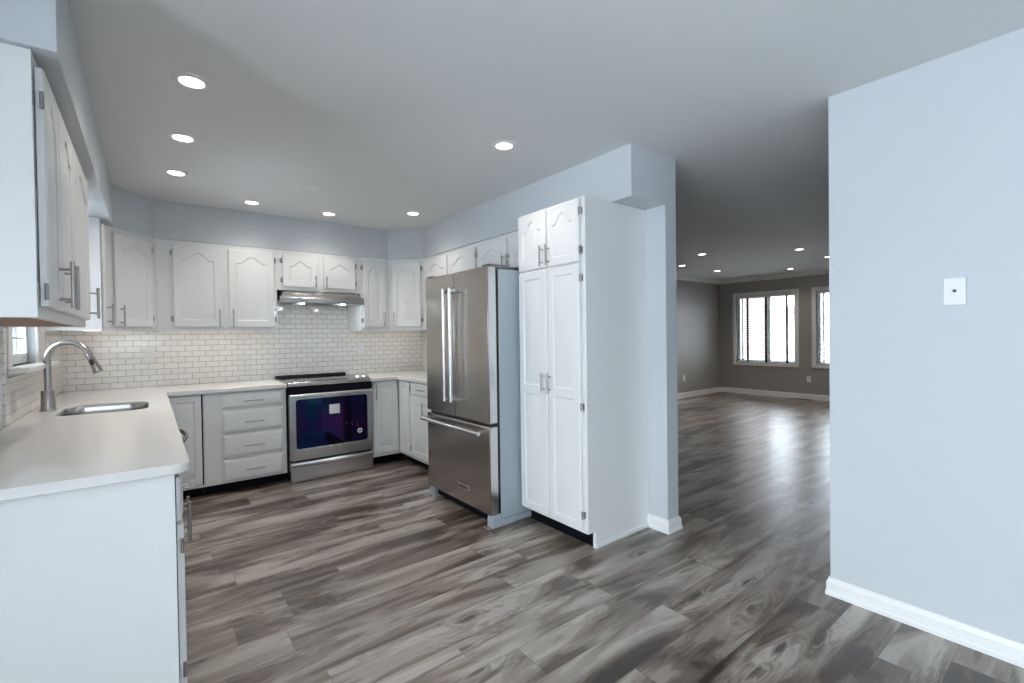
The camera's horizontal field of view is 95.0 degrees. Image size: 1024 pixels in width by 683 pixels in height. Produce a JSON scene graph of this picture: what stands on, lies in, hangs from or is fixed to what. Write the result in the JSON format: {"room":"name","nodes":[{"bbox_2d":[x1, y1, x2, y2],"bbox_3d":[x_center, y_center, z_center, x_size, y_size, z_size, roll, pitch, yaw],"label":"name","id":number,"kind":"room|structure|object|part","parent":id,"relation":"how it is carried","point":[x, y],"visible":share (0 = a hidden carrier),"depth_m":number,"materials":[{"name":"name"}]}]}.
{"room":"kitchen","nodes":[
{"label":"kitchen","id":0,"kind":"room"},
{"bbox_2d":[0,327,59,429],"bbox_3d":[-2.747,0.084,2.523,0.140,2.426,3.544,-1,1,-38],"label":"wall","id":1,"kind":"structure","parent":0,"point":[30,330],"depth_m":2.89,"materials":[{"name":"grey paint"}]},
{"bbox_2d":[0,328,62,427],"bbox_3d":[-3.018,0.187,2.997,0.009,0.507,1.894,-1,1,-38],"label":"backsplash","id":2,"kind":"structure","parent":1,"relation":"attached to","point":[20,393],"depth_m":2.60,"materials":[{"name":"tile"}]},
{"bbox_2d":[4,327,59,373],"bbox_3d":[-2.803,-0.329,2.685,0.185,0.979,1.020,-1,1,-38],"label":"window","id":3,"kind":"structure","parent":1,"relation":"in","point":[16,337],"depth_m":2.71,"materials":[{"name":"white paint"}]},
{"bbox_3d":[-2.794,-0.314,2.584,0.003,0.790,0.630,-1,1,-38],"label":"pane","id":4,"kind":"part","parent":3,"relation":"part of","materials":[{"name":"clear glass"}]},
{"bbox_3d":[-2.785,-0.312,2.591,0.038,0.884,0.710,-1,1,-38],"label":"frame","id":5,"kind":"part","parent":3,"relation":"part of","materials":[{"name":"white plastic"}]},
{"bbox_3d":[-2.797,0.145,2.691,0.185,0.030,1.020,-1,1,-38],"label":"sill","id":6,"kind":"part","parent":3,"relation":"part of","materials":[{"name":"white paint"}]},
{"bbox_2d":[0,42,99,326],"bbox_3d":[-1.836,-0.443,1.751,0.373,0.752,1.281,-1,1,-38],"label":"upper cabinet","id":7,"kind":"object","parent":1,"relation":"attached to","point":[45,271],"visible":1,"depth_m":1.34,"materials":[{"name":"white paint"}]},
{"bbox_3d":[-1.860,-0.078,1.733,0.283,0.016,1.244,-1,1,-38],"label":"panel","id":8,"kind":"part","parent":7,"relation":"part of","materials":[{"name":"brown wood"}]},
{"bbox_3d":[-1.428,-0.443,1.451,0.020,0.681,0.263,-1,1,-38],"label":"door","id":9,"kind":"part","parent":7,"relation":"part of","materials":[{"name":"white paint"}]},
{"bbox_3d":[-1.620,-0.444,1.699,0.020,0.681,0.345,-1,1,-38],"label":"door","id":10,"kind":"part","parent":7,"relation":"part of","materials":[{"name":"white paint"}]},
{"bbox_3d":[-1.438,-0.184,1.519,0.038,0.150,0.012,-1,1,-38],"label":"handle","id":11,"kind":"part","parent":7,"relation":"part of","materials":[{"name":"silver metal"}]},
{"bbox_3d":[-1.513,-0.184,1.615,0.038,0.150,0.012,-1,1,-38],"label":"handle","id":12,"kind":"part","parent":7,"relation":"part of","materials":[{"name":"silver metal"}]},
{"bbox_3d":[-1.913,-0.445,2.077,0.020,0.681,0.572,-1,1,-38],"label":"door","id":13,"kind":"part","parent":7,"relation":"part of","materials":[{"name":"white paint"}]},
{"bbox_3d":[-2.037,-0.187,2.291,0.038,0.150,0.012,-1,1,-38],"label":"handle","id":14,"kind":"part","parent":7,"relation":"part of","materials":[{"name":"silver metal"}]},
{"bbox_2d":[40,217,156,331],"bbox_3d":[-3.048,-0.451,3.529,0.596,0.752,0.995,-1,1,-38],"label":"upper cabinet","id":15,"kind":"object","parent":1,"relation":"attached to","point":[122,263],"visible":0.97,"depth_m":3.43,"materials":[{"name":"white paint"}]},
{"bbox_3d":[-2.801,-0.449,3.228,0.020,0.681,0.193,-1,1,-38],"label":"door","id":16,"kind":"part","parent":15,"relation":"part of","materials":[{"name":"white paint"}]},
{"bbox_3d":[-2.755,-0.187,3.223,0.038,0.150,0.012,-1,1,-38],"label":"handle","id":17,"kind":"part","parent":15,"relation":"part of","materials":[{"name":"silver metal"}]},
{"bbox_3d":[-2.839,-0.189,3.426,0.038,0.150,0.012,-1,1,2],"label":"handle","id":18,"kind":"part","parent":15,"relation":"part of","materials":[{"name":"silver metal"}]},
{"bbox_3d":[-2.867,-0.453,3.561,0.020,0.681,0.336,-1,1,2],"label":"door","id":19,"kind":"part","parent":15,"relation":"part of","materials":[{"name":"white paint"}]},
{"bbox_2d":[68,0,1023,279],"bbox_3d":[2.378,-1.262,3.552,11.837,0.100,8.189,-1,1,-38],"label":"ceiling","id":20,"kind":"structure","parent":0,"point":[390,109],"depth_m":2.21,"materials":[{"name":"white paint"}]},
{"bbox_2d":[163,169,188,176],"bbox_3d":[-2.272,-1.140,3.175,0.141,0.009,0.141,-1,1,-38],"label":"recessed light","id":21,"kind":"object","parent":20,"relation":"in","point":[175,172],"visible":1,"depth_m":3.17,"materials":[{"name":"white plastic"}]},
{"bbox_2d":[168,171,183,174],"bbox_3d":[-2.273,-1.143,3.175,0.091,0.004,0.091,-1,1,-38],"label":"diffuser","id":22,"kind":"object","parent":21,"relation":"attached to","point":[169,172],"depth_m":3.17,"materials":[{"name":"white plastic"}]},
{"bbox_2d":[167,132,197,142],"bbox_3d":[-1.842,-1.139,2.625,0.141,0.009,0.141,-1,1,-38],"label":"recessed light","id":23,"kind":"object","parent":20,"relation":"in","point":[178,136],"visible":1,"depth_m":2.62,"materials":[{"name":"white plastic"}]},
{"bbox_2d":[173,135,191,140],"bbox_3d":[-1.842,-1.141,2.625,0.091,0.004,0.091,-1,1,-38],"label":"diffuser","id":24,"kind":"object","parent":23,"relation":"attached to","point":[175,137],"depth_m":2.62,"materials":[{"name":"white plastic"}]},
{"bbox_2d":[172,72,210,89],"bbox_3d":[-1.402,-1.137,2.054,0.141,0.009,0.141,-1,1,-38],"label":"recessed light","id":25,"kind":"object","parent":20,"relation":"in","point":[189,80],"visible":1,"depth_m":2.04,"materials":[{"name":"white plastic"}]},
{"bbox_2d":[179,77,203,86],"bbox_3d":[-1.402,-1.139,2.054,0.091,0.004,0.091,-1,1,-38],"label":"diffuser","id":26,"kind":"object","parent":25,"relation":"attached to","point":[184,81],"depth_m":2.05,"materials":[{"name":"white plastic"}]},
{"bbox_2d":[242,200,260,204],"bbox_3d":[-2.157,-1.152,3.891,0.141,0.009,0.141,-1,1,-38],"label":"recessed light","id":27,"kind":"object","parent":20,"relation":"in","point":[250,202],"visible":1,"depth_m":3.89,"materials":[{"name":"white plastic"}]},
{"bbox_2d":[295,184,318,191],"bbox_3d":[-1.546,-1.156,3.536,0.150,0.007,0.110,-1,1,-38],"label":"ceiling vent","id":28,"kind":"object","parent":20,"relation":"in","point":[299,186],"visible":1,"depth_m":3.53,"materials":[{"name":"white plastic"}]},
{"bbox_2d":[321,212,336,215],"bbox_3d":[-1.671,-1.163,4.284,0.141,0.009,0.141,-1,1,-38],"label":"recessed light","id":29,"kind":"object","parent":20,"relation":"in","point":[322,213],"visible":1,"depth_m":4.27,"materials":[{"name":"white plastic"}]},
{"bbox_2d":[405,211,420,215],"bbox_3d":[-0.908,-1.174,4.306,0.141,0.009,0.141,-1,1,-38],"label":"recessed light","id":30,"kind":"object","parent":20,"relation":"in","point":[412,213],"visible":1,"depth_m":4.30,"materials":[{"name":"white plastic"}]},
{"bbox_2d":[492,140,515,149],"bbox_3d":[-0.047,-1.165,2.795,0.141,0.009,0.141,-1,1,-38],"label":"recessed light","id":31,"kind":"object","parent":20,"relation":"in","point":[502,144],"visible":1,"depth_m":2.79,"materials":[{"name":"white plastic"}]},
{"bbox_2d":[496,143,511,148],"bbox_3d":[-0.047,-1.167,2.795,0.091,0.004,0.091,-1,1,-38],"label":"diffuser","id":32,"kind":"object","parent":31,"relation":"attached to","point":[498,145],"depth_m":2.80,"materials":[{"name":"white plastic"}]},
{"bbox_2d":[179,392,1023,682],"bbox_3d":[2.412,1.243,3.586,11.837,0.060,8.189,-1,1,-38],"label":"floor","id":33,"kind":"structure","parent":0,"point":[367,575],"depth_m":2.40,"materials":[{"name":"laminate"}]},
{"bbox_2d":[0,473,194,682],"bbox_3d":[-1.547,0.865,1.667,0.678,0.854,0.729,-1,1,-38],"label":"base cabinet","id":34,"kind":"object","parent":33,"relation":"on","point":[92,580],"visible":0.83,"depth_m":1.43,"materials":[{"name":"white paint"}]},
{"bbox_3d":[-1.211,0.525,1.699,0.020,0.145,0.333,-1,1,-38],"label":"drawer","id":35,"kind":"part","parent":34,"relation":"part of","materials":[{"name":"white paint"}]},
{"bbox_3d":[-1.206,0.891,1.704,0.020,0.557,0.333,-1,1,-38],"label":"door","id":36,"kind":"part","parent":34,"relation":"part of","materials":[{"name":"white paint"}]},
{"bbox_3d":[-1.319,0.701,1.890,0.038,0.150,0.012,-1,1,-38],"label":"handle","id":37,"kind":"part","parent":34,"relation":"part of","materials":[{"name":"silver metal"}]},
{"bbox_3d":[-1.270,0.702,1.827,0.038,0.150,0.012,-1,1,-38],"label":"handle","id":38,"kind":"part","parent":34,"relation":"part of","materials":[{"name":"silver metal"}]},
{"bbox_3d":[-1.188,0.522,1.717,0.038,0.012,0.130,-1,1,-38],"label":"handle","id":39,"kind":"part","parent":34,"relation":"part of","materials":[{"name":"silver metal"}]},
{"bbox_2d":[179,429,187,441],"bbox_3d":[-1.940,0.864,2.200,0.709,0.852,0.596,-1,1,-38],"label":"handle","id":40,"kind":"object","parent":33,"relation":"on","point":[183,432],"visible":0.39,"depth_m":2.38,"materials":[{"name":"silver metal"}]},
{"bbox_2d":[168,394,204,498],"bbox_3d":[-2.936,0.857,3.639,0.898,0.854,0.984,-1,1,-38],"label":"base cabinet","id":41,"kind":"object","parent":33,"relation":"on","point":[187,409],"visible":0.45,"depth_m":3.77,"materials":[{"name":"white paint"}]},
{"bbox_2d":[0,379,286,501],"bbox_3d":[-1.984,0.410,2.912,1.511,0.033,3.278,-1,1,-38],"label":"countertop","id":42,"kind":"structure","parent":41,"relation":"on","point":[42,453],"depth_m":1.87,"materials":[{"name":"white stone"}]},
{"bbox_2d":[40,340,102,411],"bbox_3d":[-2.626,0.196,2.783,0.309,0.415,0.140,-1,1,-2],"label":"tap","id":43,"kind":"object","parent":42,"relation":"on","point":[47,396],"visible":0.99,"depth_m":2.74,"materials":[{"name":"silver metal"}]},
{"bbox_3d":[-2.630,0.137,2.780,0.223,0.297,0.034,-1,1,-21],"label":"spout","id":44,"kind":"part","parent":43,"relation":"part of","materials":[{"name":"silver metal"}]},
{"bbox_2d":[57,403,148,415],"bbox_3d":[-2.462,0.515,2.850,0.407,0.207,0.518,-1,1,-38],"label":"sink","id":45,"kind":"object","parent":42,"relation":"in","point":[127,406],"visible":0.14,"depth_m":3.03,"materials":[{"name":"silver metal"}]},
{"bbox_2d":[203,388,286,494],"bbox_3d":[-2.433,0.842,4.231,0.622,0.854,0.664,-1,1,-38],"label":"base cabinet","id":46,"kind":"object","parent":33,"relation":"on","point":[245,432],"visible":0.95,"depth_m":3.98,"materials":[{"name":"white paint"}]},
{"bbox_3d":[-2.222,0.493,4.027,0.464,0.124,0.020,-1,1,-38],"label":"drawer","id":47,"kind":"part","parent":46,"relation":"part of","materials":[{"name":"white paint"}]},
{"bbox_3d":[-2.219,0.671,4.030,0.464,0.180,0.020,-1,1,-38],"label":"drawer","id":48,"kind":"part","parent":46,"relation":"part of","materials":[{"name":"white paint"}]},
{"bbox_3d":[-2.216,0.872,4.033,0.464,0.186,0.020,-1,1,-38],"label":"drawer","id":49,"kind":"part","parent":46,"relation":"part of","materials":[{"name":"white paint"}]},
{"bbox_3d":[-2.214,1.075,4.035,0.464,0.180,0.020,-1,1,-38],"label":"drawer","id":50,"kind":"part","parent":46,"relation":"part of","materials":[{"name":"white paint"}]},
{"bbox_2d":[273,372,373,482],"bbox_3d":[-1.864,0.795,4.638,0.760,0.921,0.695,-1,1,-38],"label":"range","id":51,"kind":"object","parent":33,"relation":"on","point":[329,416],"visible":0.98,"depth_m":4.37,"materials":[{"name":"silver metal"}]},
{"bbox_3d":[-2.076,0.348,4.862,0.693,0.028,0.058,-1,1,-38],"label":"vent trim","id":52,"kind":"part","parent":51,"relation":"part of","materials":[{"name":"black plastic"}]},
{"bbox_2d":[273,374,370,387],"bbox_3d":[-1.886,0.382,4.653,0.760,0.050,0.641,-1,1,-38],"label":"cooktop","id":53,"kind":"object","parent":51,"relation":"in","point":[299,380],"depth_m":4.48,"materials":[{"name":"black glass"}]},
{"bbox_3d":[-1.680,0.765,4.399,0.754,0.592,0.044,-1,1,-38],"label":"oven door","id":54,"kind":"part","parent":51,"relation":"part of","materials":[{"name":"silver metal"}]},
{"bbox_3d":[-1.666,0.483,4.372,0.754,0.028,0.014,-1,1,-38],"label":"door rail","id":55,"kind":"part","parent":51,"relation":"part of","materials":[{"name":"silver metal"}]},
{"bbox_3d":[-1.674,1.161,4.404,0.754,0.181,0.044,-1,1,-38],"label":"warming drawer","id":56,"kind":"part","parent":51,"relation":"part of","materials":[{"name":"silver metal"}]},
{"bbox_3d":[-1.662,1.013,4.383,0.751,0.092,0.004,-1,1,-38],"label":"door plate","id":57,"kind":"part","parent":51,"relation":"part of","materials":[{"name":"silver metal"}]},
{"bbox_2d":[371,380,400,463],"bbox_3d":[-1.449,0.818,4.990,0.308,0.854,0.669,-1,1,-38],"label":"base cabinet","id":58,"kind":"object","parent":33,"relation":"on","point":[385,394],"visible":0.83,"depth_m":4.76,"materials":[{"name":"white paint"}]},
{"bbox_2d":[399,380,430,469],"bbox_3d":[-0.613,0.812,4.590,0.642,0.854,1.108,-1,1,-38],"label":"base cabinet","id":59,"kind":"object","parent":33,"relation":"on","point":[413,404],"visible":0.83,"depth_m":4.58,"materials":[{"name":"white paint"}]},
{"bbox_2d":[353,370,426,383],"bbox_3d":[-0.907,0.370,4.739,0.888,0.033,1.710,-1,1,-38],"label":"countertop","id":60,"kind":"structure","parent":59,"relation":"on","point":[419,376],"depth_m":4.86,"materials":[{"name":"white stone"}]},
{"bbox_3d":[-1.080,0.762,4.744,0.020,0.727,0.232,-1,1,-38],"label":"door","id":61,"kind":"part","parent":59,"relation":"part of","materials":[{"name":"white paint"}]},
{"bbox_3d":[-0.832,0.463,4.415,0.020,0.125,0.545,-1,1,-38],"label":"drawer","id":62,"kind":"part","parent":59,"relation":"part of","materials":[{"name":"white paint"}]},
{"bbox_3d":[-0.827,0.834,4.420,0.020,0.587,0.545,-1,1,-38],"label":"door","id":63,"kind":"part","parent":59,"relation":"part of","materials":[{"name":"white paint"}]},
{"bbox_2d":[420,264,530,528],"bbox_3d":[-0.148,0.360,3.673,0.849,1.772,0.886,-1,1,-38],"label":"refrigerator","id":64,"kind":"object","parent":33,"relation":"on","point":[473,330],"visible":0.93,"depth_m":3.26,"materials":[{"name":"grey metal"}]},
{"bbox_3d":[-0.535,0.022,3.652,0.066,1.055,0.439,-1,1,-38],"label":"door","id":65,"kind":"part","parent":64,"relation":"part of","materials":[{"name":"silver metal"}]},
{"bbox_3d":[-0.502,0.026,3.454,0.027,0.825,0.027,-1,1,-38],"label":"handle","id":66,"kind":"part","parent":64,"relation":"part of","materials":[{"name":"silver metal"}]},
{"bbox_3d":[-0.477,0.614,3.441,0.027,0.027,0.811,-1,1,-38],"label":"handle","id":67,"kind":"part","parent":64,"relation":"part of","materials":[{"name":"silver metal"}]},
{"bbox_3d":[-0.447,0.026,3.383,0.027,0.825,0.027,-1,1,-38],"label":"handle","id":68,"kind":"part","parent":64,"relation":"part of","materials":[{"name":"silver metal"}]},
{"bbox_3d":[-0.388,0.867,3.489,0.066,0.594,0.882,-1,1,-38],"label":"freezer drawer","id":69,"kind":"part","parent":64,"relation":"part of","materials":[{"name":"silver metal"}]},
{"bbox_3d":[-0.264,0.023,3.302,0.066,1.055,0.439,-1,1,-38],"label":"door","id":70,"kind":"part","parent":64,"relation":"part of","materials":[{"name":"silver metal"}]},
{"bbox_2d":[518,195,647,548],"bbox_3d":[0.465,0.189,3.175,0.646,2.112,0.624,-1,1,-38],"label":"pantry cabinet","id":71,"kind":"object","parent":33,"relation":"on","point":[583,310],"visible":1,"depth_m":2.95,"materials":[{"name":"white paint"}]},
{"bbox_3d":[0.135,-0.662,3.125,0.020,0.373,0.284,-1,1,-38],"label":"door","id":72,"kind":"part","parent":71,"relation":"part of","materials":[{"name":"white paint"}]},
{"bbox_3d":[0.149,0.336,3.139,0.020,1.603,0.284,-1,1,-38],"label":"door","id":73,"kind":"part","parent":71,"relation":"part of","materials":[{"name":"white paint"}]},
{"bbox_3d":[0.185,-0.549,3.017,0.038,0.130,0.012,-1,1,-38],"label":"handle","id":74,"kind":"part","parent":71,"relation":"part of","materials":[{"name":"silver metal"}]},
{"bbox_3d":[0.196,0.265,3.028,0.038,0.130,0.012,-1,1,-38],"label":"handle","id":75,"kind":"part","parent":71,"relation":"part of","materials":[{"name":"silver metal"}]},
{"bbox_3d":[0.221,-0.549,2.971,0.038,0.130,0.012,-1,1,-38],"label":"handle","id":76,"kind":"part","parent":71,"relation":"part of","materials":[{"name":"silver metal"}]},
{"bbox_3d":[0.231,0.266,2.982,0.038,0.130,0.012,-1,1,-38],"label":"handle","id":77,"kind":"part","parent":71,"relation":"part of","materials":[{"name":"silver metal"}]},
{"bbox_3d":[0.312,-0.661,2.897,0.020,0.373,0.281,-1,1,-38],"label":"door","id":78,"kind":"part","parent":71,"relation":"part of","materials":[{"name":"white paint"}]},
{"bbox_3d":[0.325,0.337,2.910,0.020,1.603,0.281,-1,1,-38],"label":"door","id":79,"kind":"part","parent":71,"relation":"part of","materials":[{"name":"white paint"}]},
{"bbox_3d":[0.705,1.229,2.978,0.514,0.030,0.012,-1,1,-38],"label":"shoe moulding","id":80,"kind":"part","parent":71,"relation":"part of","materials":[{"name":"white paint"}]},
{"bbox_2d":[676,280,720,392],"bbox_3d":[1.642,-0.051,8.077,7.225,2.426,0.140,-1,1,-38],"label":"wall","id":81,"kind":"structure","parent":0,"point":[698,303],"depth_m":9.70,"materials":[{"name":"grey paint"}]},
{"bbox_2d":[676,274,720,283],"bbox_3d":[1.743,-1.220,8.009,7.103,0.090,0.085,-1,1,-38],"label":"trim","id":82,"kind":"structure","parent":81,"relation":"attached to","point":[678,277],"depth_m":9.59,"materials":[{"name":"white paint"}]},
{"bbox_2d":[677,387,720,398],"bbox_3d":[1.754,1.108,8.068,7.103,0.105,0.018,-1,1,-38],"label":"baseboard","id":83,"kind":"structure","parent":81,"relation":"attached to","point":[717,389],"depth_m":9.68,"materials":[{"name":"white paint"}]},
{"bbox_2d":[423,28,1023,643],"bbox_3d":[1.340,0.027,2.663,0.122,2.426,8.049,-1,1,-38],"label":"wall","id":84,"kind":"structure","parent":0,"point":[926,160],"depth_m":2.01,"materials":[{"name":"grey paint"}]},
{"bbox_2d":[0,0,664,259],"bbox_3d":[-1.319,-1.005,3.365,3.190,0.311,3.388,-1,1,-38],"label":"soffit","id":85,"kind":"structure","parent":84,"relation":"attached to","point":[631,175],"depth_m":3.42,"materials":[{"name":"grey paint"}]},
{"bbox_2d":[386,258,425,330],"bbox_3d":[-1.111,-0.500,5.219,0.590,0.752,0.694,-1,1,-38],"label":"upper cabinet","id":86,"kind":"object","parent":84,"relation":"attached to","point":[405,276],"visible":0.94,"depth_m":4.94,"materials":[{"name":"white paint"}]},
{"bbox_3d":[-1.114,-0.495,4.952,0.318,0.681,0.020,-1,1,9],"label":"door","id":87,"kind":"part","parent":86,"relation":"part of","materials":[{"name":"white paint"}]},
{"bbox_2d":[422,331,426,369],"bbox_3d":[-0.547,0.127,5.001,0.009,0.507,1.736,-1,1,-38],"label":"backsplash","id":88,"kind":"structure","parent":84,"relation":"attached to","point":[424,340],"depth_m":5.64,"materials":[{"name":"tile"}]},
{"bbox_2d":[424,242,477,326],"bbox_3d":[-0.506,-0.500,4.612,0.377,0.752,1.005,-1,1,-38],"label":"upper cabinet","id":89,"kind":"object","parent":84,"relation":"attached to","point":[464,258],"visible":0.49,"depth_m":4.46,"materials":[{"name":"white paint"}]},
{"bbox_3d":[-0.766,-0.497,4.718,0.020,0.681,0.460,-1,1,-38],"label":"door","id":90,"kind":"part","parent":89,"relation":"part of","materials":[{"name":"white paint"}]},
{"bbox_3d":[-0.467,-0.495,4.332,0.020,0.681,0.473,-1,1,-38],"label":"door","id":91,"kind":"part","parent":89,"relation":"part of","materials":[{"name":"white paint"}]},
{"bbox_2d":[476,231,518,267],"bbox_3d":[0.083,-0.714,3.853,0.386,0.319,0.915,-1,1,-38],"label":"upper cabinet","id":92,"kind":"object","parent":84,"relation":"attached to","point":[503,249],"visible":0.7,"depth_m":3.83,"materials":[{"name":"white paint"}]},
{"bbox_3d":[-0.168,-0.708,3.940,0.020,0.252,0.426,-1,1,-38],"label":"door","id":93,"kind":"part","parent":92,"relation":"part of","materials":[{"name":"white paint"}]},
{"bbox_3d":[0.101,-0.707,3.592,0.020,0.252,0.419,-1,1,-38],"label":"door","id":94,"kind":"part","parent":92,"relation":"part of","materials":[{"name":"white paint"}]},
{"bbox_2d":[647,514,668,534],"bbox_3d":[0.962,1.197,3.079,0.018,0.085,0.166,-1,1,-38],"label":"baseboard","id":95,"kind":"structure","parent":84,"relation":"attached to","point":[654,522],"depth_m":3.08,"materials":[{"name":"white paint"}]},
{"bbox_2d":[668,516,682,534],"bbox_3d":[1.061,1.196,3.062,0.154,0.085,0.018,-1,1,-38],"label":"baseboard","id":96,"kind":"structure","parent":84,"relation":"attached to","point":[675,524],"depth_m":3.06,"materials":[{"name":"white paint"}]},
{"bbox_2d":[825,577,1023,667],"bbox_3d":[2.614,1.204,0.941,0.018,0.085,3.480,-1,1,-38],"label":"baseboard","id":97,"kind":"structure","parent":84,"relation":"attached to","point":[1002,648],"depth_m":2.00,"materials":[{"name":"white paint"}]},
{"bbox_2d":[943,277,965,305],"bbox_3d":[1.819,-0.205,1.929,0.011,0.112,0.070,-1,1,-38],"label":"cable wall plate","id":98,"kind":"object","parent":84,"relation":"attached to","point":[954,289],"visible":1,"depth_m":1.93,"materials":[{"name":"white plastic"}]},
{"bbox_2d":[720,268,829,395],"bbox_3d":[6.678,-0.111,7.520,0.225,2.426,7.189,-1,1,-38],"label":"wall","id":99,"kind":"structure","parent":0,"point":[768,378],"depth_m":9.28,"materials":[{"name":"grey paint"}]},
{"bbox_2d":[733,289,798,367],"bbox_3d":[5.147,-0.260,9.528,0.140,1.512,1.282,-1,1,-38],"label":"window","id":100,"kind":"structure","parent":99,"relation":"attached to","point":[796,296],"depth_m":9.50,"materials":[{"name":"white paint"}]},
{"bbox_2d":[737,292,794,363],"bbox_3d":[5.138,-0.260,9.521,0.054,1.376,1.134,-1,1,-38],"label":"window blind","id":101,"kind":"object","parent":99,"relation":"attached to","point":[786,295],"visible":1,"depth_m":9.48,"materials":[{"name":"white plastic"}]},
{"bbox_3d":[5.148,0.420,9.531,0.044,0.016,1.134,-1,1,-38],"label":"rail","id":102,"kind":"part","parent":101,"relation":"part of","materials":[{"name":"white"}]},
{"bbox_2d":[721,387,829,400],"bbox_3d":[6.664,1.050,7.513,0.018,0.105,6.909,-1,1,-38],"label":"baseboard","id":103,"kind":"structure","parent":99,"relation":"attached to","point":[723,389],"depth_m":9.31,"materials":[{"name":"white paint"}]},
{"bbox_2d":[812,286,829,368],"bbox_3d":[6.068,-0.256,8.338,0.140,1.512,1.282,-1,1,-38],"label":"window","id":104,"kind":"structure","parent":99,"relation":"attached to","point":[814,289],"depth_m":8.77,"materials":[{"name":"white paint"}]},
{"bbox_3d":[6.106,-0.257,8.367,0.045,1.380,1.150,-1,1,-38],"label":"frame","id":105,"kind":"part","parent":104,"relation":"part of","materials":[{"name":"white plastic"}]},
{"bbox_2d":[817,290,829,364],"bbox_3d":[6.059,-0.256,8.331,0.054,1.376,1.134,-1,1,-38],"label":"window blind","id":106,"kind":"object","parent":99,"relation":"attached to","point":[822,291],"visible":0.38,"depth_m":8.69,"materials":[{"name":"white plastic"}]},
{"bbox_3d":[-2.430,0.048,4.831,3.190,2.426,0.284,-1,1,-38],"label":"wall","id":107,"kind":"structure","parent":0,"visible":0},
{"bbox_2d":[144,348,153,361],"bbox_3d":[-3.152,0.116,4.075,0.072,0.116,0.008,-1,1,-38],"label":"wall outlet","id":108,"kind":"object","parent":107,"relation":"attached to","point":[148,352],"visible":1,"depth_m":4.07,"materials":[{"name":"white plastic"}]},
{"bbox_2d":[155,238,277,331],"bbox_3d":[-2.625,-0.466,4.195,0.888,0.752,0.460,-1,1,-38],"label":"upper cabinet","id":109,"kind":"object","parent":107,"relation":"attached to","point":[200,286],"visible":0.99,"depth_m":4.01,"materials":[{"name":"white paint"}]},
{"bbox_3d":[-2.642,-0.461,3.952,0.349,0.681,0.020,-1,1,-38],"label":"door","id":110,"kind":"part","parent":109,"relation":"part of","materials":[{"name":"white paint"}]},
{"bbox_3d":[-2.505,-0.201,4.022,0.012,0.150,0.038,-1,1,-38],"label":"handle","id":111,"kind":"part","parent":109,"relation":"part of","materials":[{"name":"silver metal"}]},
{"bbox_3d":[-2.324,-0.469,4.198,0.364,0.681,0.020,-1,1,-38],"label":"door","id":112,"kind":"part","parent":109,"relation":"part of","materials":[{"name":"white paint"}]},
{"bbox_2d":[61,325,422,391],"bbox_3d":[-2.336,0.120,4.719,3.180,0.577,0.009,-1,1,-38],"label":"backsplash","id":113,"kind":"structure","parent":107,"relation":"attached to","point":[180,357],"depth_m":4.45,"materials":[{"name":"tile"}]},
{"bbox_2d":[277,304,347,324],"bbox_3d":[-2.104,-0.330,4.897,0.785,0.310,0.009,-1,1,-38],"label":"backsplash","id":114,"kind":"structure","parent":107,"relation":"attached to","point":[286,314],"depth_m":4.90,"materials":[{"name":"tile"}]},
{"bbox_2d":[276,249,359,293],"bbox_3d":[-1.968,-0.672,4.703,0.780,0.372,0.460,-1,1,-38],"label":"upper cabinet","id":115,"kind":"object","parent":107,"relation":"attached to","point":[296,270],"visible":0.98,"depth_m":4.54,"materials":[{"name":"white paint"}]},
{"bbox_3d":[-2.005,-0.663,4.444,0.310,0.299,0.020,-1,1,-38],"label":"door","id":116,"kind":"part","parent":115,"relation":"part of","materials":[{"name":"white paint"}]},
{"bbox_3d":[-1.715,-0.670,4.669,0.312,0.299,0.020,-1,1,-38],"label":"door","id":117,"kind":"part","parent":115,"relation":"part of","materials":[{"name":"white paint"}]},
{"bbox_2d":[277,290,363,305],"bbox_3d":[-1.949,-0.421,4.686,0.775,0.125,0.512,-1,1,-38],"label":"range hood","id":118,"kind":"object","parent":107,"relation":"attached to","point":[285,297],"visible":0.99,"depth_m":4.50,"materials":[{"name":"silver metal"}]},
{"bbox_2d":[357,343,363,352],"bbox_3d":[-1.684,0.071,5.213,0.072,0.116,0.008,-1,1,-38],"label":"wall outlet","id":119,"kind":"object","parent":107,"relation":"attached to","point":[360,346],"visible":1,"depth_m":5.21,"materials":[{"name":"white plastic"}]},
{"bbox_2d":[348,257,388,330],"bbox_3d":[-1.537,-0.492,5.038,0.304,0.752,0.460,-1,1,-38],"label":"upper cabinet","id":120,"kind":"object","parent":107,"relation":"attached to","point":[374,288],"visible":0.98,"depth_m":4.89,"materials":[{"name":"white paint"}]},
{"bbox_3d":[-1.433,-0.490,4.888,0.240,0.681,0.020,-1,1,-38],"label":"door","id":121,"kind":"part","parent":120,"relation":"part of","materials":[{"name":"white paint"}]},
{"label":"outside","id":122,"kind":"structure","parent":0,"visible":0},
{"bbox_2d":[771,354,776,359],"bbox_3d":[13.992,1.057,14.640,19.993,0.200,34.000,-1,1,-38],"label":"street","id":123,"kind":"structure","parent":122,"point":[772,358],"depth_m":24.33,"materials":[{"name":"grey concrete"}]},
{"bbox_2d":[741,297,764,359],"bbox_3d":[6.943,-2.732,20.688,7.400,7.400,6.800,0,1,28],"label":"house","id":124,"kind":"structure","parent":123,"relation":"on","point":[751,300],"depth_m":16.49,"materials":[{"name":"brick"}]},
{"bbox_2d":[771,305,829,361],"bbox_3d":[14.569,-0.214,14.830,7.000,2.320,9.200,-1,1,-38],"label":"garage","id":125,"kind":"structure","parent":123,"relation":"on","point":[826,306],"depth_m":16.23,"materials":[{"name":"white"}]},
{"bbox_3d":[10.750,0.097,14.845,0.029,1.700,2.500,-1,1,-38],"label":"garage door","id":126,"kind":"part","parent":125,"relation":"part of","materials":[{"name":"white paint"}]}
]}

